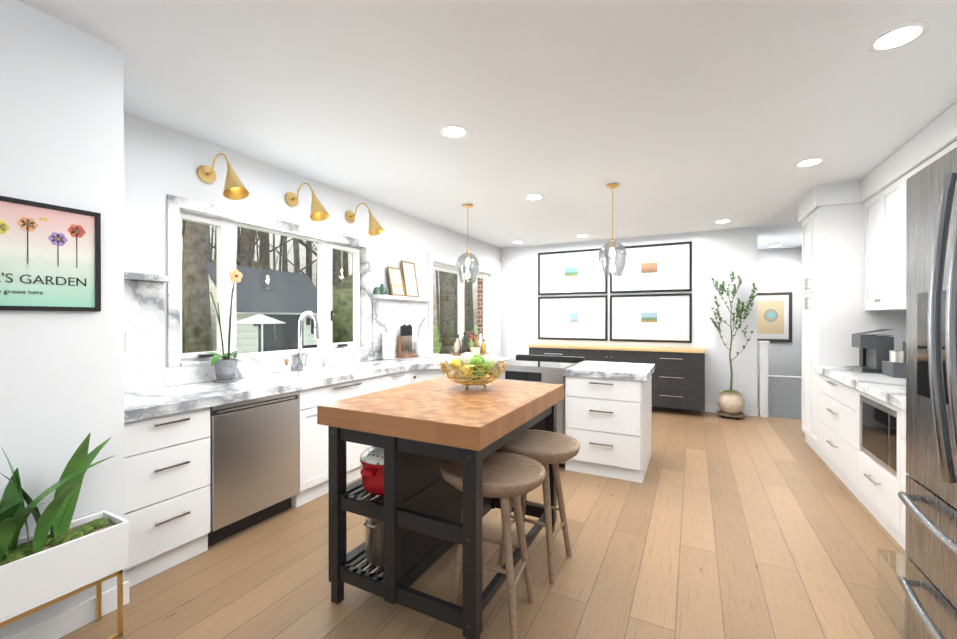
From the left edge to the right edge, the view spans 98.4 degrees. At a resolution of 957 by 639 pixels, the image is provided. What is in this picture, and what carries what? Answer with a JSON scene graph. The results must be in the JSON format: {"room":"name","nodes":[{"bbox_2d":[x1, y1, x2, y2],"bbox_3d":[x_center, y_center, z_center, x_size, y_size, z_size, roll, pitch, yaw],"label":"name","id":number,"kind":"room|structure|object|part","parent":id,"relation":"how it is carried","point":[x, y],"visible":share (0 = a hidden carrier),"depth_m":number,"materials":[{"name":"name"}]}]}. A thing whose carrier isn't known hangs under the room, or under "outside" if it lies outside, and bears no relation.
{"room":"kitchen","nodes":[
{"label":"kitchen","id":0,"kind":"room"},
{"bbox_2d":[373,284,386,294],"bbox_3d":[-1.089,-0.334,4.536,0.100,0.125,0.190,0,0,27],"label":"vase","id":1,"kind":"object","parent":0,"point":[381,290],"visible":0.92,"depth_m":4.53,"materials":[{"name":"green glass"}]},
{"bbox_2d":[387,266,405,295],"bbox_3d":[-0.948,-0.437,4.772,0.086,0.330,0.240,0,0,27],"label":"frame","id":2,"kind":"object","parent":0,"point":[396,281],"visible":1,"depth_m":4.77,"materials":[{"name":"brown wood"}]},
{"bbox_2d":[0,0,803,638],"bbox_3d":[1.063,0.734,3.550,5.150,4.040,11.600,0,0,27],"label":"wall","id":3,"kind":"structure","parent":0,"point":[74,134],"depth_m":1.95,"materials":[{"name":"white paint"}]},
{"bbox_2d":[0,196,100,310],"bbox_3d":[-1.879,-0.258,1.574,0.022,0.445,0.685,0,0,27],"label":"picture frame","id":4,"kind":"object","parent":3,"relation":"attached to","point":[50,257],"visible":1,"depth_m":1.73,"materials":[{"name":"multicoloured paper"}]},
{"bbox_2d":[3,581,129,638],"bbox_3d":[-2.359,1.309,0.667,0.017,0.105,2.964,0,0,27],"label":"baseboard","id":5,"kind":"structure","parent":3,"relation":"attached to","point":[68,621],"depth_m":1.80,"materials":[{"name":"white wood"}]},
{"bbox_2d":[197,153,248,199],"bbox_3d":[-1.775,-0.997,2.879,0.425,0.337,0.156,0,0,27],"label":"sconce","id":6,"kind":"object","parent":3,"relation":"attached to","point":[235,188],"visible":0.98,"depth_m":2.87,"materials":[{"name":"gold metal"}]},
{"bbox_2d":[167,194,370,366],"bbox_3d":[-1.673,-0.261,3.645,0.173,1.151,1.950,0,0,27],"label":"window","id":7,"kind":"structure","parent":3,"relation":"in","point":[226,244],"depth_m":3.25,"materials":[{"name":"white wood"}]},
{"bbox_2d":[124,280,423,391],"bbox_3d":[-1.501,0.098,3.841,0.020,0.690,3.486,0,0,27],"label":"backsplash","id":8,"kind":"structure","parent":3,"relation":"attached to","point":[143,299],"depth_m":2.77,"materials":[{"name":"white stone"}]},
{"bbox_2d":[285,183,328,220],"bbox_3d":[-1.448,-0.999,3.509,0.425,0.337,0.156,0,0,27],"label":"sconce","id":9,"kind":"object","parent":3,"relation":"attached to","point":[318,212],"visible":1,"depth_m":3.50,"materials":[{"name":"gold metal"}]},
{"bbox_2d":[345,203,383,235],"bbox_3d":[-1.129,-1.000,4.121,0.425,0.337,0.156,0,0,27],"label":"sconce","id":10,"kind":"object","parent":3,"relation":"attached to","point":[375,228],"visible":1,"depth_m":4.11,"materials":[{"name":"gold metal"}]},
{"bbox_2d":[433,271,482,351],"bbox_3d":[-0.299,0.280,6.415,0.001,2.030,1.770,0,0,27],"label":"window glass","id":11,"kind":"structure","parent":3,"relation":"in","point":[452,307],"depth_m":6.17,"materials":[{"name":"clear glass"}]},
{"bbox_2d":[428,253,493,355],"bbox_3d":[-0.254,0.230,6.391,0.150,2.230,2.010,0,0,27],"label":"window","id":12,"kind":"structure","parent":3,"relation":"attached to","point":[436,262],"depth_m":6.41,"materials":[{"name":"white wood"}]},
{"bbox_2d":[477,278,482,339],"bbox_3d":[0.243,0.052,7.683,0.111,3.820,0.918,0,0,27],"label":"brick","id":13,"kind":"object","parent":3,"relation":"attached to","point":[479,302],"depth_m":7.28,"materials":[{"name":"red brick"}]},
{"bbox_2d":[538,248,607,294],"bbox_3d":[1.560,-0.789,6.930,1.170,0.735,0.030,0,0,27],"label":"picture frame","id":14,"kind":"object","parent":3,"relation":"attached to","point":[569,272],"visible":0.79,"depth_m":6.93,"materials":[{"name":"white paper"}]},
{"bbox_2d":[565,267,577,276],"bbox_3d":[1.558,-0.799,6.926,0.230,0.150,0.002,0,0,27],"label":"art","id":15,"kind":"object","parent":14,"relation":"attached to","point":[569,271],"depth_m":6.92},
{"bbox_2d":[538,295,607,340],"bbox_3d":[1.560,-0.024,6.932,1.170,0.735,0.030,0,0,27],"label":"picture frame","id":16,"kind":"object","parent":3,"relation":"attached to","point":[572,317],"visible":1,"depth_m":6.91,"materials":[{"name":"white paper"}]},
{"bbox_2d":[565,313,577,321],"bbox_3d":[1.558,-0.034,6.928,0.230,0.150,0.002,0,0,27],"label":"art","id":17,"kind":"object","parent":16,"relation":"attached to","point":[569,317],"depth_m":6.93},
{"bbox_2d":[527,343,705,410],"bbox_3d":[2.054,0.831,6.412,2.570,0.828,0.500,0,0,27],"label":"credenza","id":18,"kind":"object","parent":3,"relation":"attached to","point":[678,377],"visible":0.54,"depth_m":5.87,"materials":[{"name":"black wood"}]},
{"bbox_2d":[610,241,691,292],"bbox_3d":[2.634,-0.787,6.372,1.170,0.735,0.030,0,0,27],"label":"picture frame","id":19,"kind":"object","parent":3,"relation":"attached to","point":[664,267],"visible":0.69,"depth_m":6.33,"materials":[{"name":"white paper"}]},
{"bbox_2d":[641,262,656,272],"bbox_3d":[2.631,-0.797,6.368,0.230,0.150,0.002,0,0,27],"label":"art","id":20,"kind":"object","parent":19,"relation":"attached to","point":[646,267],"depth_m":6.37},
{"bbox_2d":[610,293,691,342],"bbox_3d":[2.634,-0.022,6.374,1.170,0.735,0.030,0,0,27],"label":"picture frame","id":21,"kind":"object","parent":3,"relation":"attached to","point":[651,318],"visible":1,"depth_m":6.35,"materials":[{"name":"white paper"}]},
{"bbox_2d":[641,313,656,321],"bbox_3d":[2.631,-0.032,6.370,0.230,0.150,0.002,0,0,27],"label":"art","id":22,"kind":"object","parent":21,"relation":"attached to","point":[645,317],"depth_m":6.37},
{"bbox_2d":[652,404,758,415],"bbox_3d":[2.149,1.292,6.646,3.924,0.105,0.027,0,0,27],"label":"baseboard","id":23,"kind":"structure","parent":3,"relation":"attached to","point":[708,408],"depth_m":5.96,"materials":[{"name":"white"}]},
{"bbox_2d":[757,292,791,341],"bbox_3d":[5.404,-0.043,7.639,0.640,0.910,0.030,0,0,27],"label":"framed picture","id":24,"kind":"object","parent":3,"relation":"attached to","point":[774,316],"visible":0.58,"depth_m":7.61,"materials":[{"name":"brown paper"}]},
{"bbox_2d":[758,300,783,333],"bbox_3d":[5.402,-0.043,7.635,0.400,0.610,0.002,0,0,27],"label":"art","id":25,"kind":"object","parent":24,"relation":"attached to","point":[770,312],"depth_m":7.63},
{"bbox_2d":[858,157,905,309],"bbox_3d":[3.506,-0.699,3.381,0.356,1.167,0.836,0,0,27],"label":"upper cabinet","id":26,"kind":"object","parent":3,"relation":"attached to","point":[874,189],"depth_m":3.60,"materials":[{"name":"white wood"}]},
{"bbox_2d":[890,114,941,305],"bbox_3d":[3.161,-0.697,2.718,0.356,1.167,0.896,0,0,27],"label":"upper cabinet","id":27,"kind":"object","parent":3,"relation":"attached to","point":[924,148],"depth_m":3.11,"materials":[{"name":"white wood"}]},
{"bbox_2d":[942,102,956,155],"bbox_3d":[2.803,-0.695,2.029,0.356,1.167,0.895,0,0,27],"label":"upper cabinet","id":28,"kind":"object","parent":3,"relation":"attached to","point":[949,117],"depth_m":2.51,"materials":[{"name":"white wood"}]},
{"bbox_2d":[401,260,418,296],"bbox_3d":[-0.827,-0.488,5.005,0.086,0.430,0.255,0,0,27],"label":"frame","id":29,"kind":"object","parent":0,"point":[410,279],"visible":0.94,"depth_m":5.00,"materials":[{"name":"brown wood"}]},
{"bbox_2d":[59,407,905,638],"bbox_3d":[0.487,1.407,2.443,5.150,0.100,9.100,0,0,27],"label":"floor","id":30,"kind":"structure","parent":0,"point":[713,525],"depth_m":2.25,"materials":[{"name":"brown wood"}]},
{"bbox_2d":[0,433,128,638],"bbox_3d":[-1.738,0.909,1.375,0.432,0.901,0.955,0,0,27],"label":"planter","id":31,"kind":"object","parent":30,"relation":"on","point":[58,555],"visible":1,"depth_m":1.61,"materials":[{"name":"white metal"}]},
{"bbox_2d":[124,404,215,587],"bbox_3d":[-1.934,0.922,2.364,0.615,0.870,0.430,0,0,27],"label":"base cabinet","id":32,"kind":"object","parent":30,"relation":"on","point":[167,454],"depth_m":2.21,"materials":[{"name":"white wood"}]},
{"bbox_2d":[124,352,515,419],"bbox_3d":[-0.923,0.473,3.542,1.322,0.058,3.486,0,0,27],"label":"countertop","id":33,"kind":"structure","parent":32,"relation":"on","point":[149,401],"depth_m":2.79,"materials":[{"name":"white stone"}]},
{"bbox_2d":[196,269,261,382],"bbox_3d":[-1.783,0.038,2.948,0.383,0.810,0.288,0,0,33],"label":"potted orchid","id":34,"kind":"object","parent":33,"relation":"on","point":[225,367],"visible":1,"depth_m":2.94,"materials":[{"name":"green plant"}]},
{"bbox_2d":[282,358,290,372],"bbox_3d":[-1.595,0.382,3.432,0.064,0.120,0.064,0,0,27],"label":"soap dispenser","id":35,"kind":"object","parent":33,"relation":"on","point":[286,367],"visible":1,"depth_m":3.41,"materials":[{"name":"white ceramic"}]},
{"bbox_2d":[297,311,319,369],"bbox_3d":[-1.461,0.184,3.587,0.257,0.515,0.092,0,0,27],"label":"faucet","id":36,"kind":"object","parent":33,"relation":"on","point":[300,365],"visible":0.98,"depth_m":3.60,"materials":[{"name":"silver metal"}]},
{"bbox_2d":[381,328,395,359],"bbox_3d":[-0.996,0.267,4.563,0.160,0.344,0.160,0,0,27],"label":"paper towel","id":37,"kind":"object","parent":33,"relation":"on","point":[388,345],"visible":0.98,"depth_m":4.51,"materials":[{"name":"paper"}]},
{"bbox_2d":[396,324,418,357],"bbox_3d":[-0.839,0.248,4.909,0.130,0.380,0.280,0,0,27],"label":"knife block","id":38,"kind":"object","parent":33,"relation":"on","point":[404,343],"visible":1,"depth_m":4.89,"materials":[{"name":"brown wood"}]},
{"bbox_2d":[416,338,419,354],"bbox_3d":[-0.754,0.332,5.147,0.060,0.210,0.060,0,0,27],"label":"hand sanitizer","id":39,"kind":"object","parent":33,"relation":"on","point":[417,346],"visible":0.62,"depth_m":5.12,"materials":[{"name":"white plastic"}]},
{"bbox_2d":[451,332,487,355],"bbox_3d":[-0.107,0.291,4.777,0.430,0.294,0.430,0,0,27],"label":"bottles","id":40,"kind":"object","parent":33,"relation":"on","point":[473,345],"visible":0.92,"depth_m":4.68,"materials":[{"name":"multicoloured glass"}]},
{"bbox_2d":[208,391,298,545],"bbox_3d":[-1.671,0.929,2.813,0.578,0.843,0.598,0,0,27],"label":"dishwasher","id":41,"kind":"object","parent":30,"relation":"on","point":[254,461],"visible":0.69,"depth_m":2.64,"materials":[{"name":"grey metal"}]},
{"bbox_2d":[244,368,375,507],"bbox_3d":[-1.337,0.919,3.513,0.615,0.870,0.940,0,0,27],"label":"base cabinet","id":42,"kind":"object","parent":30,"relation":"on","point":[313,437],"depth_m":3.12,"materials":[{"name":"white wood"}]},
{"bbox_2d":[376,368,411,391],"bbox_3d":[-1.037,0.917,4.052,0.651,0.870,0.530,0,0,27],"label":"base cabinet","id":43,"kind":"object","parent":30,"relation":"on","point":[398,377],"depth_m":3.87,"materials":[{"name":"white wood"}]},
{"bbox_2d":[412,368,453,382],"bbox_3d":[-0.395,0.916,4.565,1.318,0.870,1.174,0,0,27],"label":"base cabinet","id":44,"kind":"object","parent":30,"relation":"on","point":[418,374],"depth_m":4.16,"materials":[{"name":"white"}]},
{"bbox_2d":[317,376,563,638],"bbox_3d":[-0.117,0.882,2.276,0.870,0.950,1.150,0,0,27],"label":"island table","id":45,"kind":"object","parent":30,"relation":"on","point":[419,432],"visible":0.88,"depth_m":1.89,"materials":[{"name":"black paint"}]},
{"bbox_2d":[360,446,383,495],"bbox_3d":[-0.447,0.718,2.064,0.282,0.226,0.326,0,0,27],"label":"pot","id":46,"kind":"object","parent":45,"relation":"on","point":[372,468],"visible":0.4,"depth_m":1.94,"materials":[{"name":"red metal"}]},
{"bbox_2d":[363,497,383,566],"bbox_3d":[-0.447,1.028,2.065,0.242,0.285,0.299,0,0,27],"label":"stock pot","id":47,"kind":"object","parent":45,"relation":"on","point":[374,542],"visible":0.17,"depth_m":1.96,"materials":[{"name":"silver metal"}]},
{"bbox_2d":[440,352,506,388],"bbox_3d":[-0.032,0.299,2.450,0.400,0.212,0.394,0,0,27],"label":"fruit bowl","id":48,"kind":"object","parent":45,"relation":"on","point":[470,369],"visible":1,"depth_m":2.36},
{"bbox_2d":[440,451,545,638],"bbox_3d":[0.063,1.019,1.918,0.498,0.683,0.420,0,0,27],"label":"stool","id":49,"kind":"object","parent":30,"relation":"on","point":[507,475],"visible":0.62,"depth_m":1.85,"materials":[{"name":"brown wood"}]},
{"bbox_2d":[488,354,584,467],"bbox_3d":[0.593,0.875,4.196,0.764,0.947,0.905,0,0,27],"label":"range","id":50,"kind":"object","parent":30,"relation":"on","point":[536,368],"visible":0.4,"depth_m":3.85,"materials":[{"name":"silver metal"}]},
{"bbox_2d":[498,429,579,583],"bbox_3d":[0.320,1.018,2.326,0.499,0.683,0.419,0,0,27],"label":"stool","id":51,"kind":"object","parent":30,"relation":"on","point":[545,449],"visible":0.71,"depth_m":2.27,"materials":[{"name":"brown wood"}]},
{"bbox_2d":[565,376,651,482],"bbox_3d":[1.246,0.918,3.904,0.652,0.870,0.835,0,0,27],"label":"base cabinet","id":52,"kind":"object","parent":30,"relation":"on","point":[608,416],"depth_m":3.53,"materials":[{"name":"white wood"}]},
{"bbox_2d":[564,361,654,379],"bbox_3d":[1.257,0.462,3.891,0.690,0.039,0.855,0,0,27],"label":"countertop","id":53,"kind":"structure","parent":52,"relation":"on","point":[586,368],"depth_m":3.66,"materials":[{"name":"white stone"}]},
{"bbox_2d":[710,271,759,419],"bbox_3d":[3.515,0.338,5.687,0.590,2.015,0.384,0,0,27],"label":"potted tree","id":54,"kind":"object","parent":30,"relation":"on","point":[731,402],"visible":1,"depth_m":5.65,"materials":[{"name":"green plant"}]},
{"bbox_3d":[3.476,1.129,5.690,0.324,0.312,0.324,0,0,27],"label":"pot","id":55,"kind":"part","parent":54,"relation":"part of","materials":[{"name":"beige ceramic"}]},
{"bbox_2d":[758,341,769,417],"bbox_3d":[3.947,0.822,5.717,0.120,1.050,0.125,0,0,27],"label":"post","id":56,"kind":"object","parent":30,"relation":"on","point":[763,378],"visible":1,"depth_m":5.68,"materials":[{"name":"white"}]},
{"bbox_2d":[818,374,865,498],"bbox_3d":[3.313,0.919,3.340,0.656,0.870,1.100,0,0,27],"label":"base cabinet","id":57,"kind":"object","parent":30,"relation":"on","point":[837,401],"depth_m":3.41,"materials":[{"name":"white wood"}]},
{"bbox_2d":[798,181,905,454],"bbox_3d":[3.712,0.033,4.138,0.686,2.636,0.750,0,0,27],"label":"tall cabinet","id":58,"kind":"object","parent":30,"relation":"on","point":[854,279],"depth_m":3.93,"materials":[{"name":"white wood"}]},
{"bbox_2d":[814,366,905,405],"bbox_3d":[2.925,0.466,2.626,0.686,0.040,2.718,0,0,27],"label":"countertop","id":59,"kind":"structure","parent":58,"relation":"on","point":[893,389],"depth_m":2.97,"materials":[{"name":"white stone"}]},
{"bbox_2d":[845,366,862,372],"bbox_3d":[3.137,0.419,3.452,0.110,0.045,0.108,0,0,27],"label":"glass bowl","id":60,"kind":"object","parent":59,"relation":"on","point":[856,370],"visible":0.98,"depth_m":3.44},
{"bbox_2d":[852,329,893,372],"bbox_3d":[3.387,0.262,3.575,0.210,0.360,0.330,0,0,27],"label":"coffee maker","id":61,"kind":"object","parent":59,"relation":"on","point":[874,349],"visible":0.81,"depth_m":3.46,"materials":[{"name":"grey"}]},
{"bbox_2d":[882,341,905,377],"bbox_3d":[3.299,0.308,3.199,0.200,0.270,0.200,0,0,27],"label":"coffee grinder","id":62,"kind":"object","parent":59,"relation":"on","point":[894,366],"visible":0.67,"depth_m":3.18,"materials":[{"name":"grey"}]},
{"bbox_2d":[858,394,897,541],"bbox_3d":[2.916,0.951,2.577,0.656,0.810,0.720,0,0,27],"label":"base cabinet","id":63,"kind":"object","parent":30,"relation":"on","point":[877,418],"depth_m":2.69,"materials":[{"name":"white wood"}]},
{"bbox_2d":[877,548,906,635],"bbox_3d":[1.971,1.233,1.818,0.240,0.249,0.300,0,0,27],"label":"acrylic riser","id":64,"kind":"object","parent":30,"relation":"on","point":[890,584],"visible":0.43,"depth_m":1.89,"materials":[{"name":"clear plastic"}]},
{"bbox_2d":[894,406,908,550],"bbox_3d":[2.543,0.923,1.858,0.656,0.870,1.000,0,0,27],"label":"base cabinet","id":65,"kind":"object","parent":30,"relation":"on","point":[902,473],"depth_m":2.39,"materials":[{"name":"white wood"}]},
{"bbox_2d":[897,147,956,638],"bbox_3d":[1.916,0.395,1.072,1.041,1.928,0.930,0,0,27],"label":"fridge","id":66,"kind":"object","parent":30,"relation":"on","point":[928,581],"visible":1,"depth_m":1.48,"materials":[{"name":"grey metal"}]},
{"bbox_2d":[18,0,956,249],"bbox_3d":[1.063,-1.336,3.544,5.150,0.100,11.600,0,0,27],"label":"ceiling","id":67,"kind":"structure","parent":0,"point":[675,116],"depth_m":2.39,"materials":[{"name":"white paint"}]},
{"bbox_2d":[439,125,467,138],"bbox_3d":[-0.168,-1.281,2.825,0.199,0.005,0.199,0,0,21],"label":"recessed light","id":68,"kind":"object","parent":67,"relation":"in","point":[450,131],"depth_m":2.81,"materials":[{"name":"white"}]},
{"bbox_2d":[456,204,478,282],"bbox_3d":[-0.122,-0.854,4.658,0.264,0.869,0.264,0,0,27],"label":"pendant light","id":69,"kind":"object","parent":67,"relation":"hanging from","point":[466,259],"visible":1,"depth_m":4.61,"materials":[{"name":"clear glass"}]},
{"bbox_2d":[525,194,543,199],"bbox_3d":[0.587,-1.285,4.344,0.199,0.005,0.199,0,0,3],"label":"recessed light","id":70,"kind":"object","parent":67,"relation":"in","point":[533,196],"depth_m":4.34,"materials":[{"name":"white plastic"}]},
{"bbox_2d":[598,183,626,276],"bbox_3d":[1.285,-0.852,3.960,0.264,0.869,0.264,0,0,27],"label":"pendant light","id":71,"kind":"object","parent":67,"relation":"hanging from","point":[612,243],"visible":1,"depth_m":3.92,"materials":[{"name":"clear glass"}]},
{"bbox_2d":[715,219,731,222],"bbox_3d":[3.212,-1.288,5.426,0.199,0.005,0.199,0,0,21],"label":"recessed light","id":72,"kind":"object","parent":67,"relation":"in","point":[726,220],"depth_m":5.43,"materials":[{"name":"white plastic"}]},
{"bbox_2d":[794,158,824,166],"bbox_3d":[2.708,-1.282,3.381,0.199,0.005,0.199,0,0,18],"label":"recessed light","id":73,"kind":"object","parent":67,"relation":"in","point":[813,161],"depth_m":3.37,"materials":[{"name":"white plastic"}]},
{"bbox_2d":[867,22,929,51],"bbox_3d":[1.904,-1.278,1.877,0.199,0.005,0.199,0,0,3],"label":"recessed light","id":74,"kind":"object","parent":67,"relation":"in","point":[898,37],"depth_m":1.87,"materials":[{"name":"white plastic"}]},
{"label":"outside","id":75,"kind":"structure","parent":0,"visible":0},
{"bbox_2d":[182,224,476,324],"bbox_3d":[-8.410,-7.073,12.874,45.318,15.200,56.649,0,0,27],"label":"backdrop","id":76,"kind":"structure","parent":75,"point":[302,248],"depth_m":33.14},
{"bbox_2d":[433,325,476,353],"bbox_3d":[-11.678,0.612,24.540,36.780,2.758,57.000,0,0,27],"label":"lawn","id":77,"kind":"structure","parent":75,"point":[437,344],"depth_m":24.79,"materials":[{"name":"green plant"}]},
{"bbox_2d":[182,263,333,352],"bbox_3d":[-6.971,-0.192,13.188,2.760,2.865,3.560,0,0,27],"label":"neighboring house","id":78,"kind":"structure","parent":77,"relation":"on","point":[258,298],"depth_m":12.49,"materials":[{"name":"grey"}]},
{"bbox_2d":[236,314,284,351],"bbox_3d":[-4.930,0.749,9.313,1.100,1.725,1.100,0,0,27],"label":"umbrella","id":79,"kind":"object","parent":77,"relation":"on","point":[257,318],"depth_m":9.09,"materials":[{"name":"grey fabric"}]},
{"bbox_2d":[182,258,352,352],"bbox_3d":[-9.164,-0.913,18.834,19.500,4.875,22.800,0,0,27],"label":"shrubs","id":80,"kind":"object","parent":77,"relation":"on","point":[341,302],"depth_m":15.94,"materials":[{"name":"green plant"}]},
{"bbox_2d":[288,345,316,349],"bbox_3d":[-1.338,1.204,6.715,1.970,1.620,2.500,0,0,27],"label":"deck","id":81,"kind":"object","parent":77,"relation":"on","point":[303,347],"depth_m":6.06,"materials":[{"name":"grey wood"}]},
{"bbox_2d":[182,220,474,353],"bbox_3d":[-9.974,-8.509,20.294,30.163,20.357,35.133,0,0,27],"label":"trees","id":82,"kind":"object","parent":77,"relation":"on","point":[193,289],"depth_m":17.01,"materials":[{"name":"plant"}]}
]}

